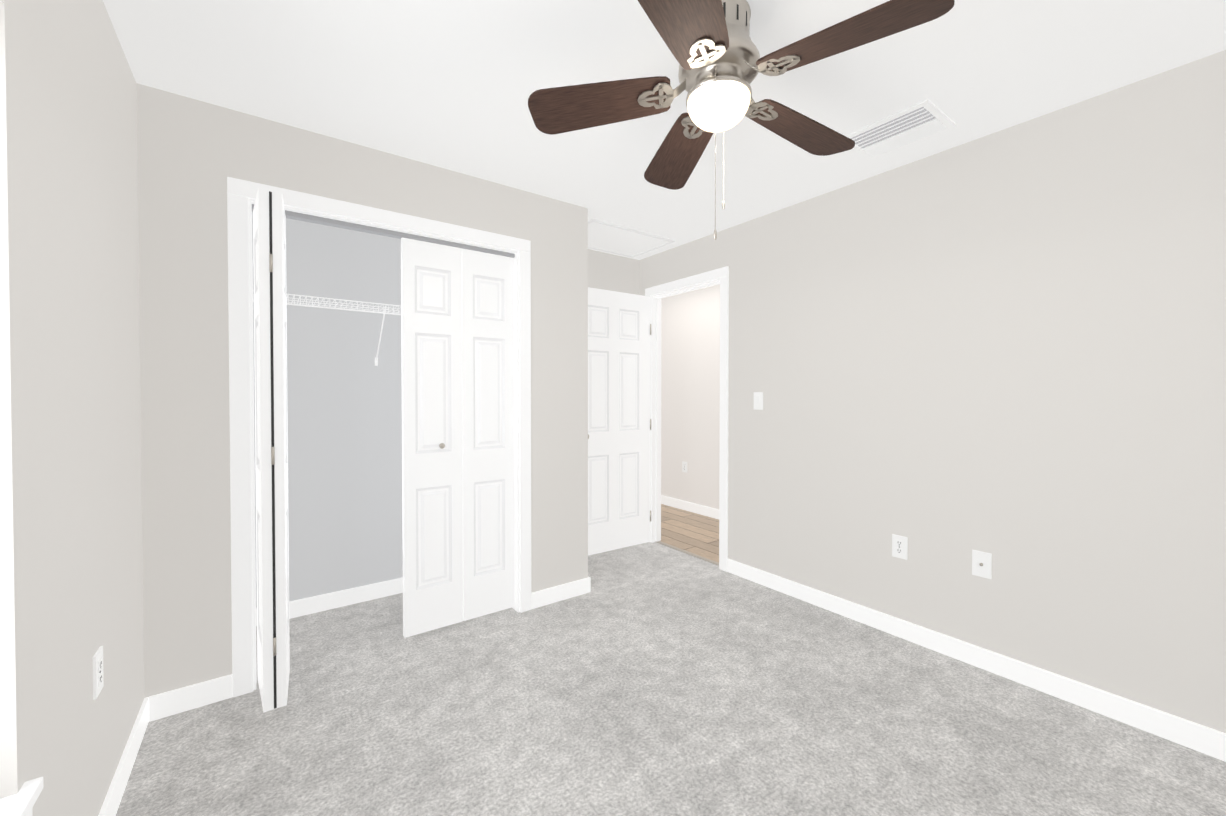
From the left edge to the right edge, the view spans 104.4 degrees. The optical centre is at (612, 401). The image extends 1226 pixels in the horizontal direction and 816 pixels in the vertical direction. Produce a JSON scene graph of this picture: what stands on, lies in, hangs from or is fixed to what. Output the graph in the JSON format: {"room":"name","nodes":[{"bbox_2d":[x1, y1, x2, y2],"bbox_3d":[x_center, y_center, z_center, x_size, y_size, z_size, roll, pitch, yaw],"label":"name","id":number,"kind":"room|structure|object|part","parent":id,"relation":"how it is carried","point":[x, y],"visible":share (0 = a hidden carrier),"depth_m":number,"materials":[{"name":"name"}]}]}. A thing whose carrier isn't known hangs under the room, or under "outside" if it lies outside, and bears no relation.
{"room":"empty bedroom","nodes":[
{"label":"empty bedroom","id":0,"kind":"room"},
{"bbox_2d":[0,0,143,815],"bbox_3d":[-1.139,0.029,0.784,0.150,2.440,4.070,-1,1,-36],"label":"wall","id":1,"kind":"structure","parent":0,"point":[71,577],"depth_m":1.14,"materials":[{"name":"grey paint"}]},
{"bbox_2d":[0,777,42,815],"bbox_3d":[-0.875,0.785,0.519,0.099,0.085,0.965,-1,1,-36],"label":"window sill","id":2,"kind":"structure","parent":1,"relation":"attached to","point":[22,801],"depth_m":0.88,"materials":[{"name":"grey wood"}]},
{"bbox_2d":[93,646,103,699],"bbox_3d":[-1.427,0.752,1.320,0.008,0.116,0.072,-1,1,-36],"label":"outlet","id":3,"kind":"object","parent":1,"relation":"attached to","point":[98,683],"visible":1,"depth_m":1.31,"materials":[{"name":"grey plastic"}]},
{"bbox_2d":[98,694,157,815],"bbox_3d":[-0.865,1.204,0.567,0.016,0.095,3.150,-1,1,-36],"label":"baseboard","id":4,"kind":"structure","parent":1,"relation":"attached to","point":[148,712],"depth_m":1.57,"materials":[{"name":"grey wood"}]},
{"bbox_2d":[252,212,402,608],"bbox_3d":[-1.266,0.004,2.713,1.930,2.440,0.590,-1,1,-36],"label":"closet wall","id":5,"kind":"structure","parent":0,"point":[344,401],"depth_m":2.83,"materials":[{"name":"grey paint"}]},
{"bbox_2d":[253,290,400,365],"bbox_3d":[-1.348,-0.386,2.820,1.930,0.336,0.313,-1,1,-36],"label":"closet shelf","id":6,"kind":"object","parent":5,"relation":"attached to","point":[384,312],"visible":0.31,"depth_m":2.63,"materials":[{"name":"white metal"}]},
{"bbox_2d":[256,578,402,625],"bbox_3d":[-1.266,1.176,2.729,1.930,0.095,0.590,-1,1,-36],"label":"baseboard","id":7,"kind":"structure","parent":5,"relation":"attached to","point":[318,603],"depth_m":2.83,"materials":[{"name":"grey wood"}]},
{"bbox_2d":[136,83,587,697],"bbox_3d":[-1.014,0.007,2.464,2.040,2.440,0.110,-1,1,-36],"label":"wall","id":8,"kind":"structure","parent":0,"point":[192,155],"depth_m":1.95,"materials":[{"name":"grey paint"}]},
{"bbox_2d":[253,188,289,712],"bbox_3d":[-1.417,0.196,1.978,0.117,2.031,0.310,-1,1,-36],"label":"bifold door","id":9,"kind":"structure","parent":8,"relation":"in","point":[271,421],"depth_m":1.87,"materials":[{"name":"grey wood"}]},
{"bbox_2d":[227,177,530,697],"bbox_3d":[-1.071,0.182,2.425,1.240,2.090,0.114,-1,1,-36],"label":"door frame","id":10,"kind":"structure","parent":8,"relation":"attached to","point":[516,412],"depth_m":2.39,"materials":[{"name":"grey wood"}]},
{"bbox_2d":[252,204,514,257],"bbox_3d":[-1.070,-0.839,2.410,1.212,0.020,0.046,-1,1,-36],"label":"track","id":11,"kind":"object","parent":8,"relation":"attached to","point":[337,223],"visible":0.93,"depth_m":2.33,"materials":[{"name":"grey metal"}]},
{"bbox_2d":[401,237,514,637],"bbox_3d":[-0.818,0.179,2.587,0.604,2.049,0.069,-1,1,-36],"label":"bifold door","id":12,"kind":"structure","parent":8,"relation":"in","point":[457,363],"depth_m":2.57,"materials":[{"name":"grey wood"}]},
{"bbox_2d":[531,578,585,608],"bbox_3d":[-0.331,1.174,2.906,0.375,0.095,0.013,-1,1,-36],"label":"baseboard","id":13,"kind":"structure","parent":8,"relation":"attached to","point":[558,593],"depth_m":2.90,"materials":[{"name":"grey wood"}]},
{"bbox_2d":[586,576,590,592],"bbox_3d":[-0.346,1.168,3.303,0.019,0.095,0.673,-1,1,-36],"label":"baseboard","id":14,"kind":"structure","parent":8,"relation":"attached to","point":[588,580],"depth_m":3.03,"materials":[{"name":"grey wood"}]},
{"bbox_2d":[588,249,638,294],"bbox_3d":[-1.026,-0.004,3.324,3.040,2.440,0.110,-1,1,-36],"label":"wall","id":15,"kind":"structure","parent":0,"point":[611,272],"depth_m":3.99,"materials":[{"name":"grey paint"}]},
{"bbox_2d":[103,0,1225,259],"bbox_3d":[-0.242,-1.272,3.102,4.360,0.100,6.770,-1,1,-36],"label":"ceiling","id":16,"kind":"structure","parent":0,"point":[451,84],"depth_m":1.75,"materials":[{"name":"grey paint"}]},
{"bbox_2d":[588,219,674,257],"bbox_3d":[0.012,-1.222,3.618,0.760,0.012,0.520,-1,1,-36],"label":"attic hatch","id":17,"kind":"object","parent":16,"relation":"attached to","point":[614,239],"visible":0.73,"depth_m":3.62,"materials":[{"name":"grey paint"}]},
{"bbox_2d":[528,0,954,239],"bbox_3d":[0.360,-0.836,1.490,1.142,0.728,1.156,-1,1,-36],"label":"fan","id":18,"kind":"object","parent":16,"relation":"hanging from","point":[711,46],"visible":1,"depth_m":1.44,"materials":[{"name":"brown wood"}]},
{"bbox_3d":[-0.042,-0.950,1.525,0.450,0.006,0.180,-5,-12,6],"label":"blade","id":19,"kind":"part","parent":18,"relation":"part of","materials":[{"name":"brown wood"}]},
{"label":"blade","id":20,"kind":"part","parent":18,"relation":"part of","materials":[{"name":"brown wood"}]},
{"bbox_3d":[0.175,-0.945,1.144,0.180,0.006,0.450,-13,0,25],"label":"blade","id":21,"kind":"part","parent":18,"relation":"part of","materials":[{"name":"brown wood"}]},
{"bbox_3d":[0.329,-1.069,1.483,0.248,0.263,0.248,-1,1,-36],"label":"motor","id":22,"kind":"part","parent":18,"relation":"part of","materials":[{"name":"silver metal"}]},
{"bbox_3d":[0.329,-0.898,1.485,0.194,0.088,0.194,-1,1,-36],"label":"globe","id":23,"kind":"part","parent":18,"relation":"part of"},
{"bbox_3d":[0.654,-0.952,1.669,0.450,0.006,0.180,5,10,-30],"label":"blade","id":24,"kind":"part","parent":18,"relation":"part of","materials":[{"name":"brown wood"}]},
{"bbox_3d":[0.606,-0.946,1.233,0.450,0.006,0.180,7,18,42],"label":"blade","id":25,"kind":"part","parent":18,"relation":"part of","materials":[{"name":"brown wood"}]},
{"bbox_2d":[845,99,955,159],"bbox_3d":[1.266,-1.199,2.132,0.300,0.019,0.370,-1,1,-36],"label":"ceiling vent","id":26,"kind":"object","parent":16,"relation":"in","point":[923,119],"visible":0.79,"depth_m":2.10,"materials":[{"name":"grey metal"}]},
{"bbox_2d":[116,542,1225,815],"bbox_3d":[0.108,1.287,1.717,3.245,0.100,4.070,-1,1,-36],"label":"floor carpet","id":27,"kind":"object","parent":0,"point":[650,678],"visible":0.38,"depth_m":1.80,"materials":[{"name":"grey carpet"}]},
{"bbox_2d":[655,541,718,565],"bbox_3d":[0.598,1.210,3.789,0.040,0.008,0.742,-1,1,-36],"label":"threshold","id":28,"kind":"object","parent":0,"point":[690,553],"depth_m":3.77,"materials":[{"name":"silver metal"}]},
{"bbox_2d":[661,504,718,562],"bbox_3d":[1.065,1.258,4.096,1.115,0.096,6.770,-1,1,-36],"label":"floor","id":29,"kind":"structure","parent":0,"point":[694,533],"depth_m":4.40,"materials":[{"name":"wood"}]},
{"bbox_2d":[661,284,719,509],"bbox_3d":[1.470,-0.018,4.377,0.110,2.440,6.770,-1,1,-36],"label":"wall","id":30,"kind":"structure","parent":0,"point":[690,378],"depth_m":5.10,"materials":[{"name":"grey paint"}]},
{"bbox_2d":[682,461,686,472],"bbox_3d":[0.786,0.721,5.218,0.008,0.116,0.072,-1,1,-36],"label":"outlet","id":31,"kind":"object","parent":30,"relation":"attached to","point":[684,466],"visible":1,"depth_m":5.21,"materials":[{"name":"grey plastic"}]},
{"bbox_2d":[661,495,718,518],"bbox_3d":[1.453,1.157,4.311,0.013,0.099,6.660,-1,1,-36],"label":"baseboard","id":32,"kind":"structure","parent":30,"relation":"attached to","point":[692,507],"depth_m":5.12,"materials":[{"name":"grey wood"}]},
{"bbox_2d":[639,50,1225,732],"bbox_3d":[1.376,0.004,2.700,0.092,2.440,3.960,-1,1,-36],"label":"wall","id":33,"kind":"structure","parent":0,"point":[1007,348],"depth_m":2.08,"materials":[{"name":"grey paint"}]},
{"bbox_2d":[588,287,650,555],"bbox_3d":[0.004,0.158,3.837,0.745,2.078,0.161,-1,1,-35],"label":"entry door","id":34,"kind":"structure","parent":33,"relation":"in","point":[619,419],"depth_m":3.84,"materials":[{"name":"white painted wood"},{"name":"brushed nickel"}]},
{"bbox_2d":[645,266,728,571],"bbox_3d":[0.593,0.125,3.771,0.128,2.170,0.900,-1,1,-36],"label":"door frame","id":35,"kind":"structure","parent":33,"relation":"attached to","point":[722,273],"depth_m":3.72,"materials":[{"name":"grey wood"}]},
{"bbox_2d":[754,392,762,409],"bbox_3d":[0.967,-0.002,3.170,0.010,0.116,0.072,-1,1,-36],"label":"light switch","id":36,"kind":"object","parent":33,"relation":"attached to","point":[758,400],"visible":1,"depth_m":3.16,"materials":[{"name":"grey plastic"}]},
{"bbox_2d":[892,534,907,559],"bbox_3d":[1.489,0.757,2.471,0.008,0.116,0.072,-1,1,-36],"label":"outlet","id":37,"kind":"object","parent":33,"relation":"attached to","point":[899,546],"visible":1,"depth_m":2.47,"materials":[{"name":"grey plastic"}]},
{"bbox_2d":[727,559,1225,761],"bbox_3d":[1.651,1.182,2.250,0.016,0.095,2.825,-1,1,-36],"label":"baseboard","id":38,"kind":"structure","parent":33,"relation":"attached to","point":[1088,697],"depth_m":2.08,"materials":[{"name":"grey wood"}]},
{"bbox_2d":[972,550,991,578],"bbox_3d":[1.692,0.751,2.186,0.020,0.116,0.072,-1,1,-36],"label":"outlet","id":39,"kind":"object","parent":33,"relation":"attached to","point":[981,564],"visible":1,"depth_m":2.19,"materials":[{"name":"grey plastic"}]}
]}

